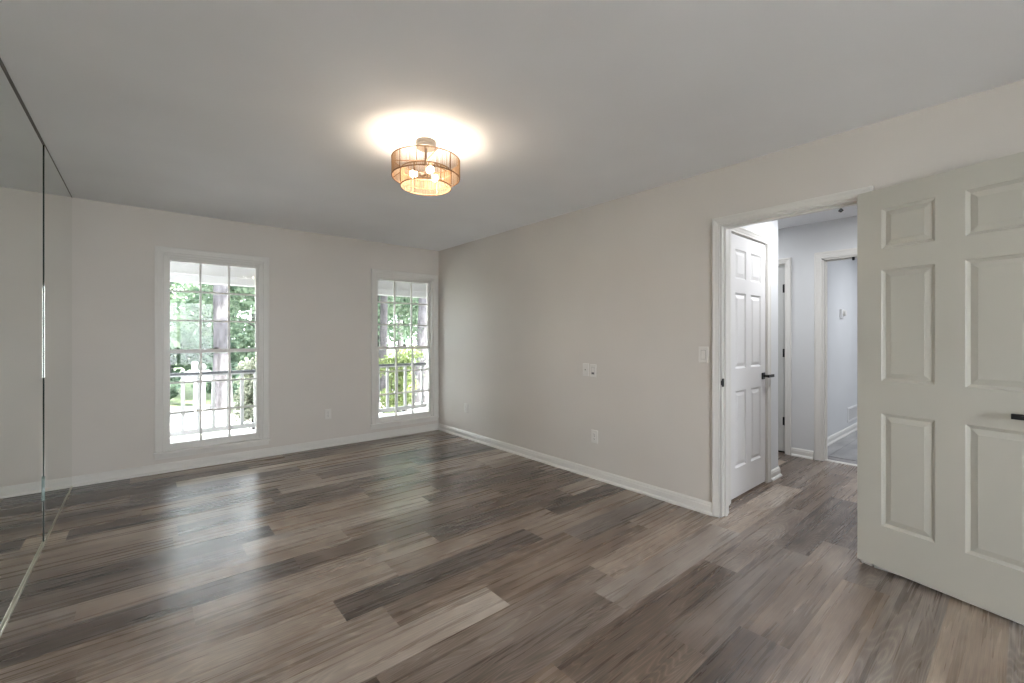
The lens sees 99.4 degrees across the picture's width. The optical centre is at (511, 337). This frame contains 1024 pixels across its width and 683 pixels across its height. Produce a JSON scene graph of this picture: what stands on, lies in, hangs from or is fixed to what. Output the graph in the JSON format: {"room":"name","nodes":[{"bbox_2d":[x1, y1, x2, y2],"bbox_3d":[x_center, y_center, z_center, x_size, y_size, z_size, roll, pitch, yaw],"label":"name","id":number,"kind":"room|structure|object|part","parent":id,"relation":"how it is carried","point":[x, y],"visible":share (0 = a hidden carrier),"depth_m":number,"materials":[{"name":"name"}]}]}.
{"room":"empty bedroom","nodes":[
{"label":"empty bedroom","id":0,"kind":"room"},
{"bbox_2d":[72,197,438,475],"bbox_3d":[-2.428,0.039,4.854,3.816,2.440,0.170,0,0,-40],"label":"wall","id":1,"kind":"structure","parent":0,"point":[320,284],"depth_m":4.29,"materials":[{"name":"paint"}]},
{"bbox_2d":[153,245,269,459],"bbox_3d":[-2.983,0.144,4.359,0.957,1.983,0.199,0,0,-40],"label":"window","id":2,"kind":"structure","parent":1,"relation":"in","point":[164,449],"depth_m":4.28,"materials":[{"name":"white paint"}]},
{"bbox_3d":[-2.939,1.079,4.308,0.957,0.020,0.064,0,0,-40],"label":"sill","id":3,"kind":"part","parent":2,"relation":"part of","materials":[{"name":"white paint"}]},
{"bbox_3d":[-2.995,-0.308,4.377,0.778,0.924,0.034,0,0,-40],"label":"sash","id":4,"kind":"part","parent":2,"relation":"part of","materials":[{"name":"white paint"}]},
{"bbox_3d":[-2.969,0.593,4.346,0.778,0.952,0.034,0,0,-40],"label":"sash","id":5,"kind":"part","parent":2,"relation":"part of","materials":[{"name":"white paint"}]},
{"bbox_2d":[72,423,437,486],"bbox_3d":[-2.352,1.216,4.790,3.546,0.086,0.026,0,0,-40],"label":"baseboard","id":6,"kind":"structure","parent":1,"relation":"attached to","point":[88,479],"depth_m":4.39,"materials":[{"name":"white paint"}]},
{"bbox_2d":[325,409,330,418],"bbox_3d":[-2.118,0.882,5.000,0.070,0.115,0.008,0,0,-40],"label":"wall outlet","id":7,"kind":"object","parent":1,"relation":"attached to","point":[327,411],"visible":1,"depth_m":5.00,"materials":[{"name":"white plastic"}]},
{"bbox_2d":[370,268,438,429],"bbox_3d":[-1.419,0.144,5.683,0.957,1.983,0.199,0,0,-40],"label":"window","id":8,"kind":"structure","parent":1,"relation":"in","point":[431,281],"depth_m":5.69,"materials":[{"name":"white paint"}]},
{"bbox_3d":[-1.431,-0.308,5.700,0.778,0.924,0.034,0,0,-40],"label":"sash","id":9,"kind":"part","parent":8,"relation":"part of","materials":[{"name":"white paint"}]},
{"bbox_3d":[-1.375,1.079,5.631,0.957,0.020,0.064,0,0,-40],"label":"sill","id":10,"kind":"part","parent":8,"relation":"part of","materials":[{"name":"white paint"}]},
{"bbox_3d":[-1.405,0.593,5.670,0.778,0.952,0.034,0,0,-40],"label":"sash","id":11,"kind":"part","parent":8,"relation":"part of","materials":[{"name":"white paint"}]},
{"bbox_2d":[0,430,1023,682],"bbox_3d":[2.213,1.289,3.673,9.276,0.060,7.980,0,0,-40],"label":"floor","id":12,"kind":"structure","parent":0,"point":[436,556],"depth_m":2.20,"materials":[{"name":"brown wood"}]},
{"bbox_2d":[0,486,72,636],"bbox_3d":[-2.426,1.252,2.142,0.014,0.014,3.968,0,0,-40],"label":"channel","id":13,"kind":"object","parent":12,"relation":"on","point":[46,539],"visible":0.79,"depth_m":2.25,"materials":[{"name":"silver metal"}]},
{"bbox_2d":[0,0,1023,250],"bbox_3d":[2.210,-1.281,3.677,9.376,0.200,7.959,0,0,-40],"label":"ceiling","id":14,"kind":"structure","parent":0,"point":[286,114],"depth_m":2.08,"materials":[{"name":"paint"}]},
{"bbox_2d":[391,137,459,195],"bbox_3d":[-0.518,-1.042,2.620,0.407,0.278,0.407,0,0,-23],"label":"ceiling light","id":15,"kind":"object","parent":14,"relation":"attached to","point":[425,145],"visible":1,"depth_m":2.54,"materials":[{"name":"grey metal"}]},
{"bbox_3d":[-0.518,-0.955,2.620,0.301,0.096,0.302,0,0,-40],"label":"lamp shade","id":16,"kind":"part","parent":15,"relation":"part of","materials":[{"name":"beige fabric"}]},
{"bbox_3d":[-0.518,-1.051,2.620,0.060,0.180,0.060,0,0,-40],"label":"stem","id":17,"kind":"part","parent":15,"relation":"part of","materials":[{"name":"grey metal"}]},
{"bbox_2d":[439,80,1023,517],"bbox_3d":[1.506,0.039,3.068,0.117,2.440,7.639,0,0,-40],"label":"wall","id":18,"kind":"structure","parent":0,"point":[622,286],"depth_m":3.60,"materials":[{"name":"paint"}]},
{"bbox_2d":[438,423,711,515],"bbox_3d":[0.200,1.216,4.501,0.026,0.086,3.764,0,0,-40],"label":"baseboard","id":19,"kind":"structure","parent":18,"relation":"attached to","point":[695,504],"depth_m":3.85,"materials":[{"name":"white paint"}]},
{"bbox_2d":[583,363,588,375],"bbox_3d":[0.669,0.294,3.956,0.014,0.115,0.070,0,0,-40],"label":"cable wall plate","id":20,"kind":"object","parent":18,"relation":"attached to","point":[585,365],"visible":1,"depth_m":3.95,"materials":[{"name":"white plastic"}]},
{"bbox_2d":[590,364,595,376],"bbox_3d":[0.726,0.299,3.893,0.008,0.115,0.070,0,0,-40],"label":"dimmer switch","id":21,"kind":"object","parent":18,"relation":"attached to","point":[592,366],"visible":1,"depth_m":3.89,"materials":[{"name":"white plastic"}]},
{"bbox_2d":[591,429,597,443],"bbox_3d":[0.737,0.886,3.880,0.008,0.115,0.070,0,0,-40],"label":"wall outlet","id":22,"kind":"object","parent":18,"relation":"attached to","point":[594,433],"visible":1,"depth_m":3.88,"materials":[{"name":"white plastic"}]},
{"bbox_2d":[699,347,707,362],"bbox_3d":[1.376,0.124,3.124,0.010,0.115,0.070,0,0,-40],"label":"light switch","id":23,"kind":"object","parent":18,"relation":"attached to","point":[703,351],"visible":1,"depth_m":3.12,"materials":[{"name":"white plastic"}]},
{"bbox_2d":[712,186,873,565],"bbox_3d":[1.755,0.211,2.774,0.157,2.094,0.888,0,0,-40],"label":"door frame","id":24,"kind":"structure","parent":18,"relation":"in","point":[844,199],"depth_m":3.04,"materials":[{"name":"white paint"}]},
{"bbox_2d":[857,152,1023,624],"bbox_3d":[2.108,0.220,2.091,0.143,2.036,0.784,0,0,-25],"label":"door","id":25,"kind":"structure","parent":24,"relation":"attached to","point":[940,257],"depth_m":2.08,"materials":[{"name":"paint"}]},
{"bbox_3d":[2.030,-0.580,2.229,0.008,0.183,0.189,0,0,-25],"label":"raised panel","id":26,"kind":"part","parent":25,"relation":"part of","materials":[{"name":"paint"}]},
{"bbox_3d":[2.030,-0.064,2.229,0.008,0.563,0.189,0,0,-25],"label":"raised panel","id":27,"kind":"part","parent":25,"relation":"part of","materials":[{"name":"paint"}]},
{"bbox_3d":[2.030,0.707,2.229,0.008,0.570,0.189,0,0,-25],"label":"raised panel","id":28,"kind":"part","parent":25,"relation":"part of","materials":[{"name":"paint"}]},
{"bbox_3d":[2.170,-0.580,1.932,0.008,0.183,0.189,0,0,-25],"label":"raised panel","id":29,"kind":"part","parent":25,"relation":"part of","materials":[{"name":"paint"}]},
{"bbox_3d":[2.170,-0.064,1.932,0.008,0.563,0.189,0,0,-25],"label":"raised panel","id":30,"kind":"part","parent":25,"relation":"part of","materials":[{"name":"paint"}]},
{"bbox_3d":[2.170,0.707,1.932,0.008,0.570,0.189,0,0,-25],"label":"raised panel","id":31,"kind":"part","parent":25,"relation":"part of","materials":[{"name":"paint"}]},
{"bbox_3d":[2.184,0.338,1.816,0.046,0.024,0.122,0,0,-25],"label":"lever","id":32,"kind":"part","parent":25,"relation":"part of","materials":[{"name":"black metal"}]},
{"bbox_2d":[874,565,896,574],"bbox_3d":[2.948,1.216,1.253,0.026,0.086,2.965,0,0,-40],"label":"baseboard","id":33,"kind":"structure","parent":18,"relation":"attached to","point":[875,566],"depth_m":2.35,"materials":[{"name":"white paint"}]},
{"bbox_2d":[742,220,777,469],"bbox_3d":[1.920,0.039,3.602,1.205,2.440,0.120,0,0,-40],"label":"wall","id":34,"kind":"structure","parent":0,"point":[769,229],"depth_m":3.87,"materials":[{"name":"paint"}]},
{"bbox_2d":[729,227,773,504],"bbox_3d":[1.907,0.198,3.559,0.835,2.122,0.169,0,0,-40],"label":"door","id":35,"kind":"structure","parent":34,"relation":"in","point":[750,375],"depth_m":3.55,"materials":[{"name":"paint"}]},
{"bbox_3d":[1.808,-0.575,3.444,0.171,0.197,0.008,0,0,-40],"label":"raised panel","id":36,"kind":"part","parent":35,"relation":"part of","materials":[{"name":"paint"}]},
{"bbox_3d":[1.808,-0.052,3.444,0.171,0.563,0.008,0,0,-40],"label":"raised panel","id":37,"kind":"part","parent":35,"relation":"part of","materials":[{"name":"paint"}]},
{"bbox_3d":[1.808,0.719,3.444,0.171,0.570,0.008,0,0,-40],"label":"raised panel","id":38,"kind":"part","parent":35,"relation":"part of","materials":[{"name":"paint"}]},
{"bbox_3d":[2.038,-0.575,3.638,0.171,0.197,0.008,0,0,-40],"label":"raised panel","id":39,"kind":"part","parent":35,"relation":"part of","materials":[{"name":"paint"}]},
{"bbox_3d":[2.038,-0.052,3.638,0.171,0.563,0.008,0,0,-40],"label":"raised panel","id":40,"kind":"part","parent":35,"relation":"part of","materials":[{"name":"paint"}]},
{"bbox_3d":[2.038,0.719,3.638,0.171,0.570,0.008,0,0,-40],"label":"raised panel","id":41,"kind":"part","parent":35,"relation":"part of","materials":[{"name":"paint"}]},
{"bbox_2d":[778,216,856,450],"bbox_3d":[3.555,0.039,4.056,0.117,2.440,4.800,0,0,-40],"label":"wall","id":42,"kind":"structure","parent":0,"point":[799,243],"depth_m":4.55,"materials":[{"name":"paint"}]},
{"bbox_2d":[778,258,790,454],"bbox_3d":[2.741,0.224,5.002,0.137,2.152,0.866,0,0,-40],"label":"door frame","id":43,"kind":"structure","parent":42,"relation":"in","point":[784,265],"depth_m":4.72,"materials":[{"name":"white paint"}]},
{"bbox_2d":[791,447,813,459],"bbox_3d":[3.042,1.216,4.551,0.026,0.086,0.200,0,0,-40],"label":"baseboard","id":44,"kind":"structure","parent":42,"relation":"attached to","point":[808,454],"depth_m":4.55,"materials":[{"name":"white paint"}]},
{"bbox_2d":[814,248,856,460],"bbox_3d":[3.479,0.195,4.145,0.157,2.127,0.971,0,0,-40],"label":"door frame","id":45,"kind":"structure","parent":42,"relation":"in","point":[821,259],"depth_m":4.44,"materials":[{"name":"white paint"}]},
{"bbox_2d":[825,459,856,465],"bbox_3d":[3.480,1.255,4.146,0.050,0.009,0.835,0,0,-40],"label":"trim","id":46,"kind":"structure","parent":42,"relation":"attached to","point":[825,459],"depth_m":4.34,"materials":[{"name":"white paint"}]},
{"bbox_2d":[828,259,856,436],"bbox_3d":[4.333,0.039,5.710,3.208,2.440,0.120,0,0,-40],"label":"wall","id":47,"kind":"structure","parent":0,"point":[842,274],"depth_m":5.52,"materials":[{"name":"paint"}]},
{"bbox_2d":[828,423,856,445],"bbox_3d":[4.380,1.216,5.654,3.208,0.086,0.026,0,0,-40],"label":"baseboard","id":48,"kind":"structure","parent":47,"relation":"attached to","point":[843,433],"depth_m":5.44,"materials":[{"name":"white paint"}]},
{"bbox_2d":[840,309,846,317],"bbox_3d":[4.155,-0.298,5.446,0.110,0.115,0.052,0,0,-40],"label":"thermostat","id":49,"kind":"object","parent":47,"relation":"attached to","point":[843,312],"visible":1,"depth_m":5.42,"materials":[{"name":"white plastic"}]},
{"bbox_2d":[847,404,856,422],"bbox_3d":[4.615,1.017,5.862,0.620,0.192,0.010,0,0,-40],"label":"air vent","id":50,"kind":"object","parent":47,"relation":"in","point":[851,411],"visible":0.7,"depth_m":5.79,"materials":[{"name":"white plastic"}]},
{"bbox_3d":[1.769,0.039,4.621,0.120,2.440,1.630,0,0,-40],"label":"wall","id":51,"kind":"structure","parent":0,"visible":0},
{"bbox_2d":[771,466,781,480],"bbox_3d":[2.196,1.216,4.068,0.234,0.086,0.526,0,0,-40],"label":"baseboard","id":52,"kind":"structure","parent":51,"relation":"attached to","point":[775,473],"depth_m":3.87,"materials":[{"name":"white paint"}]},
{"bbox_3d":[-1.305,0.039,0.690,0.150,2.440,7.639,0,0,-40],"label":"wall","id":53,"kind":"structure","parent":0,"visible":0},
{"bbox_2d":[0,63,42,628],"bbox_3d":[-2.429,0.037,2.138,0.006,2.416,1.316,0,0,-40],"label":"wall mirror","id":54,"kind":"object","parent":53,"relation":"attached to","point":[21,147],"visible":1,"depth_m":2.12,"materials":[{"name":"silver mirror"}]},
{"bbox_2d":[0,58,71,196],"bbox_3d":[-2.427,-1.177,2.141,0.010,0.007,3.968,0,0,-40],"label":"rail","id":55,"kind":"object","parent":53,"relation":"attached to","point":[1,62],"visible":0.69,"depth_m":2.23,"materials":[{"name":"grey"}]},
{"bbox_2d":[43,145,71,541],"bbox_3d":[-3.280,0.037,3.148,0.010,2.416,1.315,0,0,-40],"label":"wall mirror","id":56,"kind":"object","parent":53,"relation":"attached to","point":[57,200],"visible":1,"depth_m":2.98,"materials":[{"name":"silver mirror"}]},
{"bbox_2d":[43,476,44,501],"bbox_3d":[-2.850,0.925,2.647,0.007,0.168,0.024,0,0,-40],"label":"mirror clip","id":57,"kind":"object","parent":56,"relation":"attached to","point":[44,476],"visible":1,"depth_m":2.64,"materials":[{"name":"teal"}]},
{"label":"outside","id":58,"kind":"structure","parent":0,"visible":0},
{"bbox_2d":[170,403,426,438],"bbox_3d":[-0.201,1.909,11.849,75.000,0.200,4.050,0,0,-40],"label":"leaf litter","id":59,"kind":"object","parent":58,"point":[233,422],"depth_m":8.53,"materials":[{"name":"white"}]},
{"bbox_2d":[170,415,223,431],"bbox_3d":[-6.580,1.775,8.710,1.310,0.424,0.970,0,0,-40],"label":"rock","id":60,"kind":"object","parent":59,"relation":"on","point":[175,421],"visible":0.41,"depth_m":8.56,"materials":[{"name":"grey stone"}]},
{"bbox_2d":[231,356,255,429],"bbox_3d":[-4.365,1.069,7.466,0.746,1.546,0.837,0,0,-10],"label":"variegated shrub","id":61,"kind":"object","parent":59,"relation":"on","point":[248,384],"visible":0.34,"depth_m":7.27,"materials":[{"name":"green plant"}]},
{"bbox_2d":[379,345,422,413],"bbox_3d":[-2.345,0.998,8.970,0.835,1.691,1.228,0,0,10],"label":"bush","id":62,"kind":"object","parent":59,"relation":"on","point":[403,359],"visible":0.54,"depth_m":8.82,"materials":[{"name":"green plant"}]},
{"bbox_2d":[400,371,418,411],"bbox_3d":[-2.513,1.291,10.400,0.609,1.111,1.038,0,0,10],"label":"bush","id":63,"kind":"object","parent":59,"relation":"on","point":[409,388],"visible":0.1,"depth_m":10.37,"materials":[{"name":"green plant"}]},
{"bbox_2d":[415,298,426,402],"bbox_3d":[-1.310,-3.909,11.746,8.492,11.564,9.187,0,0,26],"label":"pine tree","id":64,"kind":"object","parent":59,"relation":"on","point":[421,330],"visible":0.04,"depth_m":12.12,"materials":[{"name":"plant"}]},
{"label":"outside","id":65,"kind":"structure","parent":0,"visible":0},
{"bbox_2d":[170,391,394,420],"bbox_3d":[-2.478,1.904,14.540,75.000,0.210,3.000,0,0,-40],"label":"driveway","id":66,"kind":"structure","parent":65,"point":[220,414],"depth_m":10.40,"materials":[{"name":"white concrete"}]},
{"bbox_2d":[170,306,183,348],"bbox_3d":[-9.844,-1.263,9.686,4.348,6.294,3.971,0,0,27],"label":"broadleaf tree","id":67,"kind":"object","parent":66,"relation":"on","point":[174,343],"visible":0.02,"depth_m":10.66,"materials":[{"name":"green plant"}]},
{"bbox_2d":[185,362,211,415],"bbox_3d":[-6.976,1.174,9.685,0.500,1.270,0.400,0,0,-40],"label":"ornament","id":68,"kind":"object","parent":66,"relation":"on","point":[195,366],"visible":0.56,"depth_m":9.61,"materials":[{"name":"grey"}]},
{"bbox_3d":[-6.931,0.659,9.724,0.160,0.160,0.160,0,0,-40],"label":"knob","id":69,"kind":"part","parent":68,"relation":"part of","materials":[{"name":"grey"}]},
{"bbox_2d":[210,285,233,410],"bbox_3d":[-6.881,-3.849,11.336,9.398,11.421,9.624,0,0,19],"label":"pine tree","id":70,"kind":"object","parent":66,"relation":"on","point":[220,301],"visible":0.02,"depth_m":10.72,"materials":[{"name":"plant"}]},
{"bbox_2d":[379,295,387,390],"bbox_3d":[-4.668,-3.345,14.424,10.728,10.412,9.562,0,0,-3],"label":"pine tree","id":71,"kind":"object","parent":66,"relation":"on","point":[383,306],"visible":0.02,"depth_m":14.57,"materials":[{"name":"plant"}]},
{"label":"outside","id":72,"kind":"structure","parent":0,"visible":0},
{"bbox_2d":[170,349,415,406],"bbox_3d":[-21.467,1.909,36.984,75.000,0.200,55.800,0,0,-40],"label":"lawn","id":73,"kind":"structure","parent":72,"point":[176,401],"depth_m":13.75,"materials":[{"name":"green plant"}]},
{"bbox_2d":[170,377,180,399],"bbox_3d":[-9.389,1.315,11.425,1.132,1.065,1.181,0,0,-40],"label":"bush","id":74,"kind":"object","parent":73,"relation":"on","point":[173,387],"visible":0.11,"depth_m":11.56,"materials":[{"name":"green plant"}]},
{"bbox_2d":[170,282,212,369],"bbox_3d":[-15.543,-2.543,20.121,5.407,8.848,5.866,0,0,1],"label":"broadleaf tree","id":75,"kind":"object","parent":73,"relation":"on","point":[172,287],"visible":0.04,"depth_m":19.32,"materials":[{"name":"green plant"}]},
{"bbox_2d":[170,282,248,377],"bbox_3d":[-10.566,-1.340,13.595,3.738,6.408,4.103,0,0,-3],"label":"broadleaf tree","id":76,"kind":"object","parent":73,"relation":"on","point":[186,342],"visible":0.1,"depth_m":13.87,"materials":[{"name":"green plant"}]},
{"bbox_2d":[170,282,254,362],"bbox_3d":[-12.126,-1.539,17.085,4.160,6.806,4.512,0,0,-19],"label":"broadleaf tree","id":77,"kind":"object","parent":73,"relation":"on","point":[207,299],"visible":0.26,"depth_m":16.67,"materials":[{"name":"green plant"}]},
{"bbox_2d":[191,362,242,394],"bbox_3d":[-8.479,1.287,12.624,1.375,1.122,1.643,0,0,-40],"label":"bush","id":78,"kind":"object","parent":73,"relation":"on","point":[208,385],"visible":0.18,"depth_m":12.60,"materials":[{"name":"green plant"}]},
{"bbox_2d":[202,284,255,363],"bbox_3d":[-8.660,-0.751,14.742,3.309,5.245,3.624,0,0,14],"label":"broadleaf tree","id":79,"kind":"object","parent":73,"relation":"on","point":[240,338],"visible":0.23,"depth_m":14.05,"materials":[{"name":"green plant"}]},
{"bbox_2d":[203,309,254,374],"bbox_3d":[-12.713,-1.970,20.790,4.465,7.689,4.940,0,0,23],"label":"broadleaf tree","id":80,"kind":"object","parent":73,"relation":"on","point":[253,316],"visible":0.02,"depth_m":20.11,"materials":[{"name":"green plant"}]},
{"bbox_2d":[378,295,409,346],"bbox_3d":[-6.075,-1.371,18.348,3.952,6.466,4.287,0,0,-2],"label":"broadleaf tree","id":81,"kind":"object","parent":73,"relation":"on","point":[390,298],"visible":0.12,"depth_m":17.86,"materials":[{"name":"green plant"}]},
{"bbox_2d":[379,325,414,344],"bbox_3d":[-7.348,-1.655,23.495,4.509,7.048,4.127,0,0,-11],"label":"broadleaf tree","id":82,"kind":"object","parent":73,"relation":"on","point":[407,337],"visible":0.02,"depth_m":23.96,"materials":[{"name":"green plant"}]},
{"bbox_2d":[397,297,402,356],"bbox_3d":[-6.416,-3.686,21.932,9.330,11.095,11.321,0,0,17],"label":"pine tree","id":83,"kind":"object","parent":73,"relation":"on","point":[399,343],"visible":0.02,"depth_m":21.38,"materials":[{"name":"green plant"}]},
{"bbox_2d":[387,300,416,352],"bbox_3d":[-5.896,-2.208,26.292,5.415,8.168,4.992,0,0,33],"label":"broadleaf tree","id":84,"kind":"object","parent":73,"relation":"on","point":[406,335],"visible":0.02,"depth_m":25.92,"materials":[{"name":"green plant"}]},
{"bbox_2d":[395,296,418,359],"bbox_3d":[-3.377,-0.495,18.152,3.261,4.720,2.978,0,0,-8],"label":"broadleaf tree","id":85,"kind":"object","parent":73,"relation":"on","point":[414,300],"visible":0.07,"depth_m":17.61,"materials":[{"name":"green plant"}]},
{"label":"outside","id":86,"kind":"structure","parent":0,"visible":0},
{"bbox_2d":[170,409,426,442],"bbox_3d":[-0.843,1.399,7.479,9.626,0.160,1.791,0,0,-40],"label":"floor","id":87,"kind":"structure","parent":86,"point":[420,410],"depth_m":5.90,"materials":[{"name":"paint"}]},
{"bbox_2d":[170,362,426,436],"bbox_3d":[-2.407,0.859,6.871,7.240,0.920,0.100,0,0,-40],"label":"porch railing","id":88,"kind":"object","parent":87,"relation":"on","point":[242,425],"visible":0.16,"depth_m":5.78,"materials":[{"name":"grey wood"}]},
{"bbox_3d":[-2.407,0.482,6.871,7.200,0.019,0.040,0,0,-40],"label":"rail","id":89,"kind":"part","parent":88,"relation":"part of","materials":[{"name":"white wood"}]},
{"bbox_3d":[-2.407,0.456,6.871,7.200,0.030,0.090,0,0,-40],"label":"cap rail","id":90,"kind":"part","parent":88,"relation":"part of","materials":[{"name":"grey wood"}]},
{"bbox_3d":[-2.407,1.194,6.871,7.200,0.060,0.040,0,0,-40],"label":"rail","id":91,"kind":"part","parent":88,"relation":"part of","materials":[{"name":"white wood"}]},
{"bbox_3d":[-1.561,0.069,5.716,13.000,2.500,0.025,0,0,-40],"label":"wall","id":92,"kind":"structure","parent":0,"visible":0},
{"bbox_3d":[-2.196,-1.052,6.466,13.000,0.098,1.991,0,0,-40],"label":"porch roof","id":93,"kind":"structure","parent":92,"relation":"attached to","visible":0},
{"bbox_2d":[170,261,425,297],"bbox_3d":[-2.498,-0.848,6.823,13.000,0.305,0.155,0,0,-40],"label":"beam","id":94,"kind":"structure","parent":93,"relation":"attached to","point":[183,272],"depth_m":5.73,"materials":[{"name":"white paint"}]}
]}

